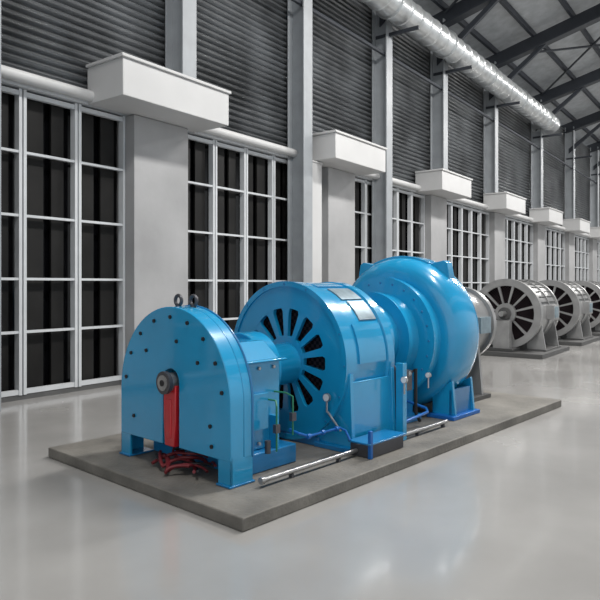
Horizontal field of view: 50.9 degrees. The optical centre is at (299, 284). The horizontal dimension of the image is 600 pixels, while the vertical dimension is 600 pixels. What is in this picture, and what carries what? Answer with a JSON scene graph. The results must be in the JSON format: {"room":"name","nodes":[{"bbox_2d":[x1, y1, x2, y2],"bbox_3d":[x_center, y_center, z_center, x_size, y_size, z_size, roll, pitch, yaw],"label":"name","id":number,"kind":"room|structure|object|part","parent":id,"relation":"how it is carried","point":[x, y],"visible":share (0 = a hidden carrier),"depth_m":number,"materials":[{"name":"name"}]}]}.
{"room":"power station hall","nodes":[
{"label":"power station hall","id":0,"kind":"room"},
{"bbox_2d":[117,115,187,374],"bbox_3d":[-2.959,-0.670,12.686,0.600,5.140,1.390,0,0,36],"label":"wall pillar","id":1,"kind":"structure","parent":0,"point":[156,152],"depth_m":12.34,"materials":[{"name":"paint"}]},
{"bbox_2d":[86,52,230,132],"bbox_3d":[-2.627,-3.605,12.100,1.050,0.710,2.720,0,0,36],"label":"column capital","id":2,"kind":"object","parent":1,"relation":"on","point":[122,82],"visible":1,"depth_m":11.49,"materials":[{"name":"paint"}]},
{"bbox_2d":[165,0,196,78],"bbox_3d":[-2.408,-6.790,12.827,0.520,5.620,0.430,0,0,36],"label":"steel column","id":3,"kind":"structure","parent":2,"relation":"on","point":[180,15],"depth_m":12.78,"materials":[{"name":"grey metal"}]},
{"bbox_2d":[0,340,599,599],"bbox_3d":[28.819,2.000,30.933,30.500,0.200,108.000,0,0,36],"label":"floor","id":4,"kind":"structure","parent":0,"point":[513,512],"depth_m":4.98,"materials":[{"name":"grey concrete"}]},
{"bbox_2d":[0,0,0,410],"bbox_3d":[-4.824,-3.850,9.551,0.520,11.500,0.430,0,0,36],"label":"steel column","id":5,"kind":"structure","parent":4,"relation":"on","point":[0,0],"depth_m":9.52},
{"bbox_2d":[287,0,311,282],"bbox_3d":[0.013,-3.850,16.111,0.520,11.500,0.430,0,0,36],"label":"steel column","id":6,"kind":"structure","parent":4,"relation":"on","point":[299,19],"depth_m":16.07,"materials":[{"name":"grey metal"}]},
{"bbox_2d":[48,390,560,531],"bbox_3d":[0.655,1.845,8.389,3.150,0.110,6.750,0,0,42],"label":"plinth","id":7,"kind":"object","parent":4,"relation":"on","point":[246,507],"visible":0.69,"depth_m":6.14,"materials":[{"name":"concrete"}]},
{"bbox_2d":[119,256,496,488],"bbox_3d":[0.734,0.685,8.172,2.298,2.206,6.065,0,0,42],"label":"turbine","id":8,"kind":"object","parent":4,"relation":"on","point":[344,368],"visible":1,"depth_m":6.92,"materials":[{"name":"blue paint"}]},
{"bbox_2d":[348,362,406,459],"bbox_3d":[0.936,1.344,6.895,0.290,0.888,0.970,0,0,42],"label":"support stand","id":9,"kind":"object","parent":8,"relation":"on","point":[371,445],"depth_m":6.86,"materials":[{"name":"blue paint"}]},
{"bbox_3d":[1.535,0.676,9.177,2.152,2.150,0.740,0,0,42],"label":"spiral casing","id":10,"kind":"part","parent":8,"relation":"part of","materials":[{"name":"blue paint"}]},
{"bbox_2d":[312,160,322,282],"bbox_3d":[0.256,-0.665,16.559,0.460,5.130,0.560,0,0,36],"label":"wall pillar","id":11,"kind":"structure","parent":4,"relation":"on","point":[316,166],"depth_m":16.44,"materials":[{"name":"paint"}]},
{"bbox_2d":[372,10,391,263],"bbox_3d":[2.565,-3.850,19.572,0.520,11.500,0.430,0,0,36],"label":"steel column","id":12,"kind":"structure","parent":4,"relation":"on","point":[381,65],"depth_m":19.52,"materials":[{"name":"grey metal"}]},
{"bbox_2d":[479,279,569,358],"bbox_3d":[6.086,0.865,17.877,2.300,2.070,2.800,0,0,36],"label":"grey generator","id":13,"kind":"object","parent":4,"relation":"on","point":[526,311],"visible":0.84,"depth_m":17.15,"materials":[{"name":"paint"}]},
{"bbox_2d":[539,280,599,345],"bbox_3d":[8.637,0.865,21.338,2.300,2.070,2.800,0,0,36],"label":"grey generator","id":14,"kind":"object","parent":4,"relation":"on","point":[573,328],"visible":0.54,"depth_m":20.63,"materials":[{"name":"paint"}]},
{"bbox_2d":[573,281,599,335],"bbox_3d":[11.189,0.865,24.799,2.300,2.070,2.800,0,0,36],"label":"grey generator","id":15,"kind":"object","parent":4,"relation":"on","point":[592,288],"visible":0.26,"depth_m":24.05,"materials":[{"name":"paint"}]},
{"bbox_3d":[-12.123,-3.850,-0.349,0.520,11.500,0.430,0,0,36],"label":"steel column","id":16,"kind":"structure","parent":4,"relation":"on","visible":0},
{"bbox_2d":[291,0,599,185],"bbox_3d":[17.651,-7.395,39.167,1.450,0.710,108.000,0,0,36],"label":"rail","id":17,"kind":"object","parent":16,"relation":"attached to","point":[299,2],"visible":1,"depth_m":22.23,"materials":[{"name":"metal"}]},
{"bbox_2d":[358,0,559,134],"bbox_3d":[-0.616,-8.250,14.449,1.480,0.960,46.529,0,0,36],"label":"ventilation duct","id":18,"kind":"object","parent":17,"relation":"on","point":[444,43],"visible":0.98,"depth_m":22.00,"materials":[{"name":"silver metal"}]},
{"bbox_2d":[1,0,599,237],"bbox_3d":[16.778,-3.857,39.811,0.580,11.515,108.000,0,0,36],"label":"wall","id":19,"kind":"structure","parent":0,"point":[242,44],"depth_m":16.13,"materials":[{"name":"grey metal"}]},
{"bbox_2d":[1,85,124,402],"bbox_3d":[-5.024,-0.670,10.096,0.330,5.140,5.220,0,0,36],"label":"window","id":20,"kind":"structure","parent":19,"relation":"in","point":[59,169],"depth_m":11.12,"materials":[{"name":"black glass"}]},
{"bbox_2d":[188,134,286,331],"bbox_3d":[-1.095,-0.670,15.425,0.330,5.140,5.220,0,0,36],"label":"window","id":21,"kind":"structure","parent":19,"relation":"in","point":[237,197],"depth_m":14.77,"materials":[{"name":"black glass"}]},
{"bbox_2d":[355,178,424,280],"bbox_3d":[2.833,-0.670,20.753,0.330,5.140,5.220,0,0,36],"label":"window","id":22,"kind":"structure","parent":19,"relation":"in","point":[405,205],"depth_m":21.08,"materials":[{"name":"white metal"}]},
{"bbox_2d":[447,202,488,290],"bbox_3d":[6.761,-0.670,26.081,0.330,5.140,5.220,0,0,36],"label":"window","id":23,"kind":"structure","parent":19,"relation":"in","point":[466,235],"depth_m":26.37,"materials":[{"name":"black glass"}]},
{"bbox_2d":[505,217,532,279],"bbox_3d":[10.690,-0.670,31.410,0.330,5.140,5.220,0,0,36],"label":"window","id":24,"kind":"structure","parent":19,"relation":"in","point":[517,242],"depth_m":31.68,"materials":[{"name":"white metal"}]},
{"bbox_2d":[545,227,564,280],"bbox_3d":[14.618,-0.670,36.738,0.330,5.140,5.220,0,0,36],"label":"window","id":25,"kind":"structure","parent":19,"relation":"in","point":[554,240],"depth_m":37.08,"materials":[{"name":"white metal"}]},
{"bbox_2d":[575,236,588,280],"bbox_3d":[18.547,-0.670,42.066,0.330,5.140,5.220,0,0,36],"label":"window","id":26,"kind":"structure","parent":19,"relation":"in","point":[580,242],"depth_m":42.64,"materials":[{"name":"white metal"}]},
{"bbox_2d":[597,241,599,281],"bbox_3d":[22.475,-0.670,47.395,0.330,5.140,5.220,0,0,36],"label":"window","id":27,"kind":"structure","parent":19,"relation":"in","point":[598,242],"depth_m":46.86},
{"bbox_2d":[322,167,354,284],"bbox_3d":[0.969,-0.670,18.015,0.600,5.140,1.390,0,0,36],"label":"wall pillar","id":28,"kind":"structure","parent":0,"point":[338,186],"depth_m":17.69,"materials":[{"name":"paint"}]},
{"bbox_2d":[312,130,386,175],"bbox_3d":[1.301,-3.605,17.428,1.050,0.710,2.720,0,0,36],"label":"box","id":29,"kind":"object","parent":28,"relation":"on","point":[336,149],"visible":0.79,"depth_m":16.75,"materials":[{"name":"paint"}]},
{"bbox_2d":[419,195,446,261],"bbox_3d":[4.898,-0.670,23.343,0.600,5.140,1.390,0,0,36],"label":"wall pillar","id":30,"kind":"structure","parent":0,"point":[435,207],"depth_m":22.91,"materials":[{"name":"paint"}]},
{"bbox_2d":[415,168,472,199],"bbox_3d":[5.229,-3.605,22.757,1.050,0.710,2.720,0,0,36],"label":"box","id":31,"kind":"object","parent":30,"relation":"on","point":[443,183],"visible":0.93,"depth_m":21.93,"materials":[{"name":"paint"}]},
{"bbox_2d":[430,18,447,169],"bbox_3d":[5.087,-6.790,22.992,0.520,5.620,0.430,0,0,36],"label":"steel column","id":32,"kind":"structure","parent":31,"relation":"on","point":[438,98],"depth_m":22.96,"materials":[{"name":"grey metal"}]},
{"bbox_2d":[379,0,599,169],"bbox_3d":[28.296,-5.798,31.319,29.000,15.397,108.000,0,0,36],"label":"ceiling","id":33,"kind":"structure","parent":0,"point":[457,12],"depth_m":26.50,"materials":[{"name":"grey metal"}]},
{"bbox_2d":[485,212,504,285],"bbox_3d":[8.826,-0.670,28.671,0.600,5.140,1.390,0,0,36],"label":"wall pillar","id":34,"kind":"structure","parent":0,"point":[496,220],"depth_m":28.19,"materials":[{"name":"paint"}]},
{"bbox_2d":[483,192,526,214],"bbox_3d":[9.158,-3.605,28.085,1.050,0.710,2.720,0,0,36],"label":"box","id":35,"kind":"object","parent":34,"relation":"on","point":[506,203],"visible":0.96,"depth_m":27.20,"materials":[{"name":"paint"}]},
{"bbox_2d":[483,61,497,193],"bbox_3d":[8.291,-6.790,27.339,0.520,5.620,0.430,0,0,36],"label":"steel column","id":36,"kind":"structure","parent":35,"relation":"on","point":[490,129],"depth_m":27.31,"materials":[{"name":"grey metal"}]},
{"bbox_2d":[413,0,599,155],"bbox_3d":[28.216,-11.787,31.378,29.200,3.846,108.000,0,0,36],"label":"ceiling","id":37,"kind":"structure","parent":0,"point":[498,26],"depth_m":27.48,"materials":[{"name":"metal"}]},
{"bbox_2d":[529,224,544,281],"bbox_3d":[12.755,-0.670,34.000,0.600,5.140,1.390,0,0,36],"label":"wall pillar","id":38,"kind":"structure","parent":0,"point":[538,229],"depth_m":33.50,"materials":[{"name":"paint"}]},
{"bbox_2d":[529,207,563,225],"bbox_3d":[13.086,-3.605,33.413,1.050,0.710,2.720,0,0,36],"label":"box","id":39,"kind":"object","parent":38,"relation":"on","point":[547,216],"visible":0.95,"depth_m":32.53,"materials":[{"name":"paint"}]},
{"bbox_2d":[531,99,542,207],"bbox_3d":[12.386,-6.790,32.893,0.520,5.620,0.430,0,0,36],"label":"steel column","id":40,"kind":"structure","parent":39,"relation":"on","point":[536,154],"depth_m":32.84,"materials":[{"name":"grey metal"}]},
{"bbox_2d":[565,232,574,281],"bbox_3d":[16.683,-0.670,39.328,0.600,5.140,1.390,0,0,36],"label":"wall pillar","id":41,"kind":"structure","parent":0,"point":[569,237],"depth_m":38.73,"materials":[{"name":"paint"}]},
{"bbox_2d":[1,65,599,240],"bbox_3d":[17.048,-3.365,39.612,0.350,0.230,108.000,0,0,36],"label":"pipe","id":42,"kind":"structure","parent":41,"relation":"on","point":[11,77],"depth_m":13.79,"materials":[{"name":"metal"}]},
{"bbox_2d":[562,218,590,233],"bbox_3d":[17.015,-3.605,38.742,1.050,0.710,2.720,0,0,36],"label":"box","id":43,"kind":"object","parent":41,"relation":"on","point":[578,225],"visible":0.81,"depth_m":37.81,"materials":[{"name":"paint"}]},
{"bbox_2d":[565,126,574,218],"bbox_3d":[16.480,-6.790,38.447,0.520,5.620,0.430,0,0,36],"label":"steel column","id":44,"kind":"structure","parent":43,"relation":"on","point":[569,137],"depth_m":38.38,"materials":[{"name":"grey metal"}]},
{"bbox_2d":[586,239,596,281],"bbox_3d":[20.611,-0.670,44.657,0.600,5.140,1.390,0,0,36],"label":"wall pillar","id":45,"kind":"structure","parent":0,"point":[592,242],"depth_m":44.08,"materials":[{"name":"paint"}]},
{"bbox_2d":[587,227,599,239],"bbox_3d":[20.943,-3.605,44.070,1.050,0.710,2.720,0,0,36],"label":"box","id":46,"kind":"object","parent":45,"relation":"on","point":[594,233],"visible":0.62,"depth_m":43.07,"materials":[{"name":"paint"}]},
{"bbox_2d":[590,147,598,226],"bbox_3d":[20.575,-6.790,44.000,0.520,5.620,0.430,0,0,36],"label":"steel column","id":47,"kind":"structure","parent":46,"relation":"on","point":[594,188],"depth_m":43.97,"materials":[{"name":"grey metal"}]}
]}

